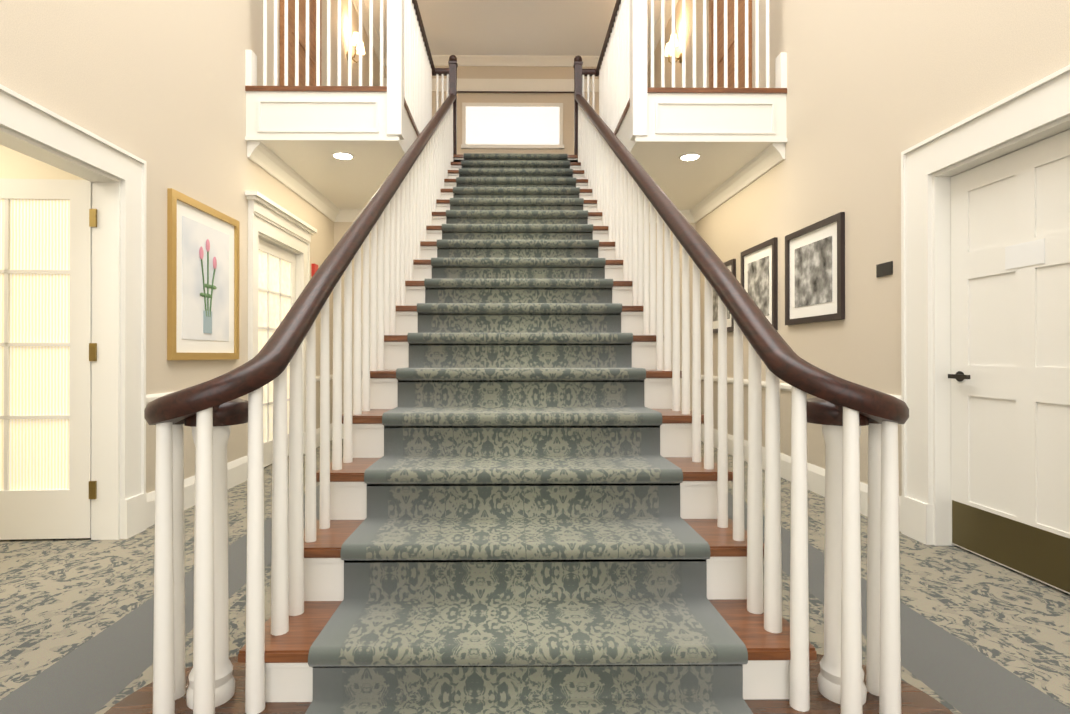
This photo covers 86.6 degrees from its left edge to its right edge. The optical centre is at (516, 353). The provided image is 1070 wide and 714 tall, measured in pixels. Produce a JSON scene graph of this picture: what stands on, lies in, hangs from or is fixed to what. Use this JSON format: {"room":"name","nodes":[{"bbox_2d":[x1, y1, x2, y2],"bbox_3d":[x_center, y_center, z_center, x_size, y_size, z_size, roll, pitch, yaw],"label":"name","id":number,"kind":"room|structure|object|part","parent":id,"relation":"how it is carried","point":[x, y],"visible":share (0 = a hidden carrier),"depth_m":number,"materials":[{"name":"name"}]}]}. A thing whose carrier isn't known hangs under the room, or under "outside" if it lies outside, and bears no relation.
{"room":"entrance hall staircase","nodes":[
{"label":"entrance hall staircase","id":0,"kind":"room"},
{"bbox_2d":[0,145,84,179],"bbox_3d":[-4.019,-0.260,1.889,3.300,2.600,2.980,0,0,-1],"label":"wall","id":1,"kind":"structure","parent":0,"point":[14,164],"depth_m":3.29,"materials":[{"name":"beige paint"}]},
{"bbox_2d":[0,538,90,579],"bbox_3d":[-3.969,1.090,1.885,3.200,0.100,2.780,0,0,-1],"label":"floor","id":2,"kind":"structure","parent":0,"point":[17,555],"depth_m":3.00,"materials":[{"name":"beige carpet"}]},
{"bbox_2d":[0,0,379,492],"bbox_3d":[-2.306,-1.981,3.345,0.154,6.050,12.450,0,0,-1],"label":"wall","id":3,"kind":"structure","parent":0,"point":[158,86],"depth_m":3.66,"materials":[{"name":"beige paint"}]},
{"bbox_2d":[0,178,96,539],"bbox_3d":[-2.818,0.032,3.161,0.934,2.000,0.087,0,0,-1],"label":"door","id":4,"kind":"structure","parent":3,"relation":"in","point":[48,356],"depth_m":3.16,"materials":[{"name":"white paint"}]},
{"bbox_3d":[-2.834,-0.048,3.161,0.680,1.620,0.044,0,0,-1],"label":"pane","id":5,"kind":"part","parent":4,"relation":"part of","materials":[{"name":"clear glass"}]},
{"bbox_2d":[0,84,146,539],"bbox_3d":[-2.282,-0.048,2.737,0.190,2.180,1.247,0,0,-1],"label":"door frame","id":6,"kind":"structure","parent":3,"relation":"attached to","point":[116,176],"depth_m":3.18,"materials":[{"name":"white paint"}]},
{"bbox_2d":[146,391,175,404],"bbox_3d":[-2.228,0.281,4.034,0.022,0.060,1.340,0,0,-1],"label":"trim","id":7,"kind":"structure","parent":3,"relation":"attached to","point":[149,397],"depth_m":3.46,"materials":[{"name":"white paint"}]},
{"bbox_2d":[146,456,247,527],"bbox_3d":[-2.228,0.946,4.032,0.022,0.200,1.340,0,0,-1],"label":"baseboard","id":8,"kind":"structure","parent":3,"relation":"attached to","point":[237,471],"depth_m":3.89,"materials":[{"name":"white paint"}]},
{"bbox_2d":[167,188,239,359],"bbox_3d":[-2.224,-0.504,4.076,0.030,1.100,0.900,0,0,-1],"label":"framed picture","id":9,"kind":"object","parent":3,"relation":"attached to","point":[203,260],"visible":1,"depth_m":3.99,"materials":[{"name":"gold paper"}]},
{"bbox_2d":[182,216,228,340],"bbox_3d":[-2.225,-0.504,4.076,0.004,0.820,0.620,0,0,-1],"label":"art","id":10,"kind":"object","parent":9,"relation":"attached to","point":[205,246],"depth_m":4.04},
{"bbox_2d":[258,238,295,466],"bbox_3d":[-2.322,0.006,5.404,0.040,2.065,1.020,0,0,-1],"label":"french door","id":11,"kind":"structure","parent":3,"relation":"in","point":[276,283],"depth_m":5.34,"materials":[{"name":"white paint"}]},
{"bbox_2d":[245,191,316,456],"bbox_3d":[-2.277,-0.145,5.404,0.250,2.390,1.450,0,0,-1],"label":"door frame","id":12,"kind":"structure","parent":3,"relation":"attached to","point":[268,221],"depth_m":5.12,"materials":[{"name":"white paint"}]},
{"bbox_2d":[279,0,321,85],"bbox_3d":[-2.231,-3.288,5.900,0.045,2.140,1.050,0,0,-1],"label":"door","id":13,"kind":"structure","parent":3,"relation":"in","point":[302,42],"depth_m":5.83,"materials":[{"name":"brown wood"}]},
{"bbox_2d":[311,264,317,276],"bbox_3d":[-2.242,-0.917,6.298,0.035,0.140,0.120,0,0,-1],"label":"sign","id":14,"kind":"object","parent":3,"relation":"attached to","point":[314,268],"visible":0.64,"depth_m":6.24,"materials":[{"name":"red plastic"}]},
{"bbox_2d":[245,86,386,91],"bbox_3d":[-1.645,-2.192,4.740,1.200,0.040,0.095,0,0,-1],"label":"trim","id":15,"kind":"structure","parent":3,"relation":"attached to","point":[384,89],"depth_m":4.69,"materials":[{"name":"brown wood"}]},
{"bbox_2d":[247,0,386,221],"bbox_3d":[-2.178,-3.321,3.350,0.110,3.370,12.450,0,0,-1],"label":"crown molding","id":16,"kind":"structure","parent":3,"relation":"attached to","point":[271,163],"depth_m":5.79,"materials":[{"name":"white paint"}]},
{"bbox_2d":[316,423,331,447],"bbox_3d":[-2.251,0.954,6.542,0.022,0.200,0.880,0,0,-1],"label":"baseboard","id":17,"kind":"structure","parent":3,"relation":"attached to","point":[317,430],"depth_m":6.43,"materials":[{"name":"white paint"}]},
{"bbox_2d":[316,374,332,381],"bbox_3d":[-2.251,0.289,6.559,0.022,0.060,0.910,0,0,-1],"label":"trim","id":18,"kind":"structure","parent":3,"relation":"attached to","point":[331,376],"depth_m":6.44,"materials":[{"name":"white paint"}]},
{"bbox_2d":[347,32,364,62],"bbox_3d":[-2.170,-4.088,7.628,0.205,0.310,0.350,0,0,-1],"label":"sconce","id":19,"kind":"object","parent":3,"relation":"attached to","point":[355,39],"visible":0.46,"depth_m":7.54,"materials":[{"name":"gold metal"}]},
{"bbox_3d":[-2.132,-4.173,7.629,0.130,0.140,0.350,0,0,-1],"label":"lamp shade","id":20,"kind":"part","parent":19,"relation":"part of","materials":[{"name":"beige glass"}]},
{"bbox_2d":[384,66,598,154],"bbox_3d":[-0.041,-1.961,9.666,4.800,6.050,0.150,0,0,-1],"label":"wall","id":21,"kind":"structure","parent":0,"point":[506,72],"depth_m":9.60,"materials":[{"name":"beige paint"}]},
{"bbox_2d":[461,103,563,148],"bbox_3d":[-0.070,-3.842,9.572,1.740,0.770,0.050,0,0,-1],"label":"window","id":22,"kind":"structure","parent":21,"relation":"in","point":[512,125],"depth_m":9.58,"materials":[{"name":"white glass"}]},
{"bbox_2d":[457,91,573,92],"bbox_3d":[-0.040,-4.397,9.549,2.200,0.024,0.024,0,0,-1],"label":"curtain rod","id":23,"kind":"object","parent":21,"relation":"attached to","point":[507,92],"visible":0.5,"depth_m":9.54,"materials":[{"name":"brown wood"}]},
{"bbox_2d":[432,55,599,91],"bbox_3d":[-0.040,-4.707,9.545,4.260,0.560,0.110,0,0,-1],"label":"crown molding","id":24,"kind":"structure","parent":21,"relation":"attached to","point":[538,85],"depth_m":9.57,"materials":[{"name":"white paint"}]},
{"bbox_2d":[334,222,695,413],"bbox_3d":[-0.017,-0.349,7.111,4.500,2.810,0.150,0,0,-1],"label":"wall","id":25,"kind":"structure","parent":0,"point":[341,229],"depth_m":7.05,"materials":[{"name":"beige paint"}]},
{"bbox_2d":[343,209,362,221],"bbox_3d":[-1.506,-1.690,6.972,1.280,0.130,0.110,0,0,-1],"label":"crown molding","id":26,"kind":"structure","parent":25,"relation":"attached to","point":[349,215],"depth_m":6.95,"materials":[{"name":"white paint"}]},
{"bbox_2d":[643,210,690,222],"bbox_3d":[1.474,-1.690,6.999,1.280,0.130,0.110,0,0,-1],"label":"crown molding","id":27,"kind":"structure","parent":25,"relation":"attached to","point":[686,213],"depth_m":6.98,"materials":[{"name":"white paint"}]},
{"bbox_2d":[364,0,665,55],"bbox_3d":[0.017,-5.056,3.451,4.800,0.100,12.600,0,0,-1],"label":"ceiling","id":28,"kind":"structure","parent":0,"point":[522,27],"depth_m":8.63,"materials":[{"name":"white paint"}]},
{"bbox_2d":[246,91,785,209],"bbox_3d":[-0.018,-2.064,7.157,4.500,0.619,4.870,0,0,-1],"label":"ceiling","id":29,"kind":"structure","parent":0,"point":[358,180],"depth_m":4.76,"materials":[{"name":"white paint"}]},
{"bbox_2d":[331,152,354,159],"bbox_3d":[-1.548,-1.758,5.056,0.200,0.007,0.200,0,0,-1],"label":"recessed light","id":30,"kind":"object","parent":29,"relation":"in","point":[342,155],"visible":1,"depth_m":5.06,"materials":[{"name":"white glass"}]},
{"bbox_2d":[245,0,448,139],"bbox_3d":[-1.533,-2.678,5.773,1.340,1.740,2.218,0,0,2],"label":"baluster","id":31,"kind":"object","parent":29,"relation":"on","point":[409,70],"depth_m":4.74,"materials":[{"name":"white wood"}]},
{"bbox_2d":[412,0,436,75],"bbox_3d":[-1.010,-3.399,5.797,0.083,0.069,2.163,0,0,-1],"label":"cap rail","id":32,"kind":"object","parent":31,"relation":"on","point":[417,12],"depth_m":6.04,"materials":[{"name":"brown wood"}]},
{"bbox_2d":[404,98,418,136],"bbox_3d":[-1.008,-2.188,5.748,0.055,0.040,2.100,0,0,-1],"label":"trim","id":33,"kind":"structure","parent":29,"relation":"attached to","point":[405,104],"depth_m":5.25,"materials":[{"name":"wood"}]},
{"bbox_2d":[614,98,629,134],"bbox_3d":[0.998,-2.188,5.767,0.055,0.040,2.100,0,0,-1],"label":"trim","id":34,"kind":"structure","parent":29,"relation":"attached to","point":[628,104],"depth_m":5.24,"materials":[{"name":"wood"}]},
{"bbox_2d":[582,0,786,140],"bbox_3d":[1.523,-2.678,5.801,1.340,1.740,2.218,0,0,-4],"label":"baluster","id":35,"kind":"object","parent":29,"relation":"on","point":[622,75],"depth_m":4.77,"materials":[{"name":"white wood"}]},
{"bbox_2d":[594,0,620,75],"bbox_3d":[1.000,-3.399,5.815,0.083,0.069,2.163,0,0,-1],"label":"cap rail","id":36,"kind":"object","parent":35,"relation":"on","point":[596,71],"depth_m":6.04,"materials":[{"name":"brown wood"}]},
{"bbox_2d":[678,153,701,160],"bbox_3d":[1.552,-1.758,5.085,0.200,0.007,0.200,0,0,-1],"label":"recessed light","id":37,"kind":"object","parent":29,"relation":"in","point":[690,156],"visible":1,"depth_m":5.08,"materials":[{"name":"white glass"}]},
{"bbox_2d":[0,439,1069,713],"bbox_3d":[0.017,1.094,3.357,4.800,0.100,12.450,0,0,-1],"label":"floor carpet","id":38,"kind":"object","parent":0,"point":[980,635],"depth_m":2.23,"materials":[{"name":"beige carpet"}]},
{"bbox_2d":[104,55,952,713],"bbox_3d":[0.005,-1.276,4.646,2.380,4.649,6.717,0,0,-1],"label":"staircase","id":39,"kind":"structure","parent":38,"relation":"on","point":[522,495],"depth_m":1.94,"materials":[{"name":"carpet"}]},
{"bbox_3d":[0.010,-1.442,4.144,2.170,3.315,5.296,0,0,-1],"label":"handrail","id":40,"kind":"part","parent":39,"relation":"part of","materials":[{"name":"brown wood"}]},
{"bbox_2d":[647,0,1069,495],"bbox_3d":[2.340,-1.981,3.388,0.154,6.050,12.450,0,0,-1],"label":"wall","id":41,"kind":"structure","parent":0,"point":[875,88],"depth_m":3.76,"materials":[{"name":"beige paint"}]},
{"bbox_2d":[245,99,786,142],"bbox_3d":[0.005,-1.932,4.714,4.500,0.340,0.015,0,0,-1],"label":"trim","id":42,"kind":"structure","parent":41,"relation":"attached to","point":[277,138],"depth_m":4.70,"materials":[{"name":"white paint"}]},
{"bbox_2d":[665,34,681,63],"bbox_3d":[2.125,-4.088,7.668,0.205,0.310,0.350,0,0,-1],"label":"sconce","id":43,"kind":"object","parent":41,"relation":"attached to","point":[668,51],"visible":0.67,"depth_m":7.69,"materials":[{"name":"white glass"}]},
{"bbox_3d":[2.088,-4.173,7.668,0.130,0.140,0.350,0,0,-1],"label":"lamp shade","id":44,"kind":"part","parent":43,"relation":"part of","materials":[{"name":"beige"}]},
{"bbox_2d":[647,0,784,222],"bbox_3d":[2.212,-3.321,3.391,0.110,3.370,12.450,0,0,-1],"label":"crown molding","id":45,"kind":"structure","parent":41,"relation":"attached to","point":[774,154],"depth_m":5.77,"materials":[{"name":"white paint"}]},
{"bbox_2d":[647,87,786,93],"bbox_3d":[1.654,-2.191,4.771,1.200,0.040,0.095,0,0,-1],"label":"trim","id":46,"kind":"structure","parent":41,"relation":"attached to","point":[649,89],"depth_m":4.72,"materials":[{"name":"brown wood"}]},
{"bbox_2d":[713,259,735,332],"bbox_3d":[2.226,-0.597,6.208,0.030,0.740,0.800,0,0,-1],"label":"picture","id":47,"kind":"object","parent":41,"relation":"attached to","point":[730,265],"visible":0.21,"depth_m":5.99,"materials":[{"name":"grey"}]},
{"bbox_2d":[713,289,729,320],"bbox_3d":[2.227,-0.597,6.208,0.004,0.470,0.530,0,0,-1],"label":"art","id":48,"kind":"object","parent":47,"relation":"attached to","point":[715,297],"depth_m":6.35},
{"bbox_2d":[709,0,751,87],"bbox_3d":[2.218,-3.288,5.941,0.045,2.140,1.050,0,0,-1],"label":"door","id":49,"kind":"structure","parent":41,"relation":"in","point":[720,43],"depth_m":5.87,"materials":[{"name":"brown wood"}]},
{"bbox_2d":[741,237,777,329],"bbox_3d":[2.235,-0.600,5.258,0.030,0.800,0.720,0,0,-1],"label":"picture","id":50,"kind":"object","parent":41,"relation":"attached to","point":[759,273],"visible":0.62,"depth_m":5.14,"materials":[{"name":"grey"}]},
{"bbox_2d":[748,256,768,315],"bbox_3d":[2.236,-0.600,5.258,0.004,0.530,0.450,0,0,-1],"label":"art","id":51,"kind":"object","parent":50,"relation":"attached to","point":[758,267],"depth_m":5.21},
{"bbox_2d":[701,375,900,399],"bbox_3d":[2.240,0.285,5.160,0.022,0.060,3.790,0,0,-1],"label":"trim","id":52,"kind":"structure","parent":41,"relation":"attached to","point":[783,387],"depth_m":5.12,"materials":[{"name":"white paint"}]},
{"bbox_2d":[701,424,900,531],"bbox_3d":[2.240,0.950,5.158,0.022,0.200,3.790,0,0,-1],"label":"baseboard","id":53,"kind":"structure","parent":41,"relation":"attached to","point":[815,474],"depth_m":4.33,"materials":[{"name":"white paint"}]},
{"bbox_2d":[785,212,844,324],"bbox_3d":[2.244,-0.603,4.308,0.030,0.740,0.800,0,0,-1],"label":"picture","id":54,"kind":"object","parent":41,"relation":"attached to","point":[814,272],"visible":1,"depth_m":4.25,"materials":[{"name":"grey"}]},
{"bbox_2d":[795,236,831,307],"bbox_3d":[2.245,-0.603,4.308,0.004,0.470,0.530,0,0,-1],"label":"art","id":55,"kind":"object","parent":54,"relation":"attached to","point":[813,258],"depth_m":4.27},
{"bbox_2d":[876,261,892,277],"bbox_3d":[2.261,-0.515,3.488,0.010,0.080,0.140,0,0,-1],"label":"sign","id":56,"kind":"object","parent":41,"relation":"attached to","point":[884,269],"visible":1,"depth_m":3.48,"materials":[{"name":"black plastic"}]},
{"bbox_2d":[901,64,1069,545],"bbox_3d":[2.329,-0.063,2.632,0.190,2.210,1.322,0,0,-1],"label":"door frame","id":57,"kind":"structure","parent":41,"relation":"attached to","point":[1039,111],"depth_m":3.08,"materials":[{"name":"white paint"}]},
{"bbox_2d":[948,129,1069,593],"bbox_3d":[2.350,0.037,2.632,0.098,1.986,0.890,0,0,-1],"label":"door","id":58,"kind":"structure","parent":41,"relation":"in","point":[1009,375],"depth_m":2.70,"materials":[{"name":"white paint"}]},
{"bbox_3d":[2.327,0.123,2.968,0.058,0.056,0.143,0,0,-1],"label":"handle","id":59,"kind":"part","parent":58,"relation":"part of","materials":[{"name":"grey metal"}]},
{"bbox_2d":[952,500,1069,592],"bbox_3d":[2.358,0.907,2.629,0.003,0.230,0.870,0,0,-1],"label":"kick plate","id":60,"kind":"object","parent":58,"relation":"attached to","point":[1039,554],"visible":1,"depth_m":2.68,"materials":[{"name":"gold metal"}]},
{"bbox_2d":[1005,238,1044,269],"bbox_3d":[2.357,-0.458,2.634,0.004,0.110,0.200,0,0,-1],"label":"door sign","id":61,"kind":"object","parent":58,"relation":"attached to","point":[1025,254],"visible":1,"depth_m":2.63,"materials":[{"name":"white"}]}
]}

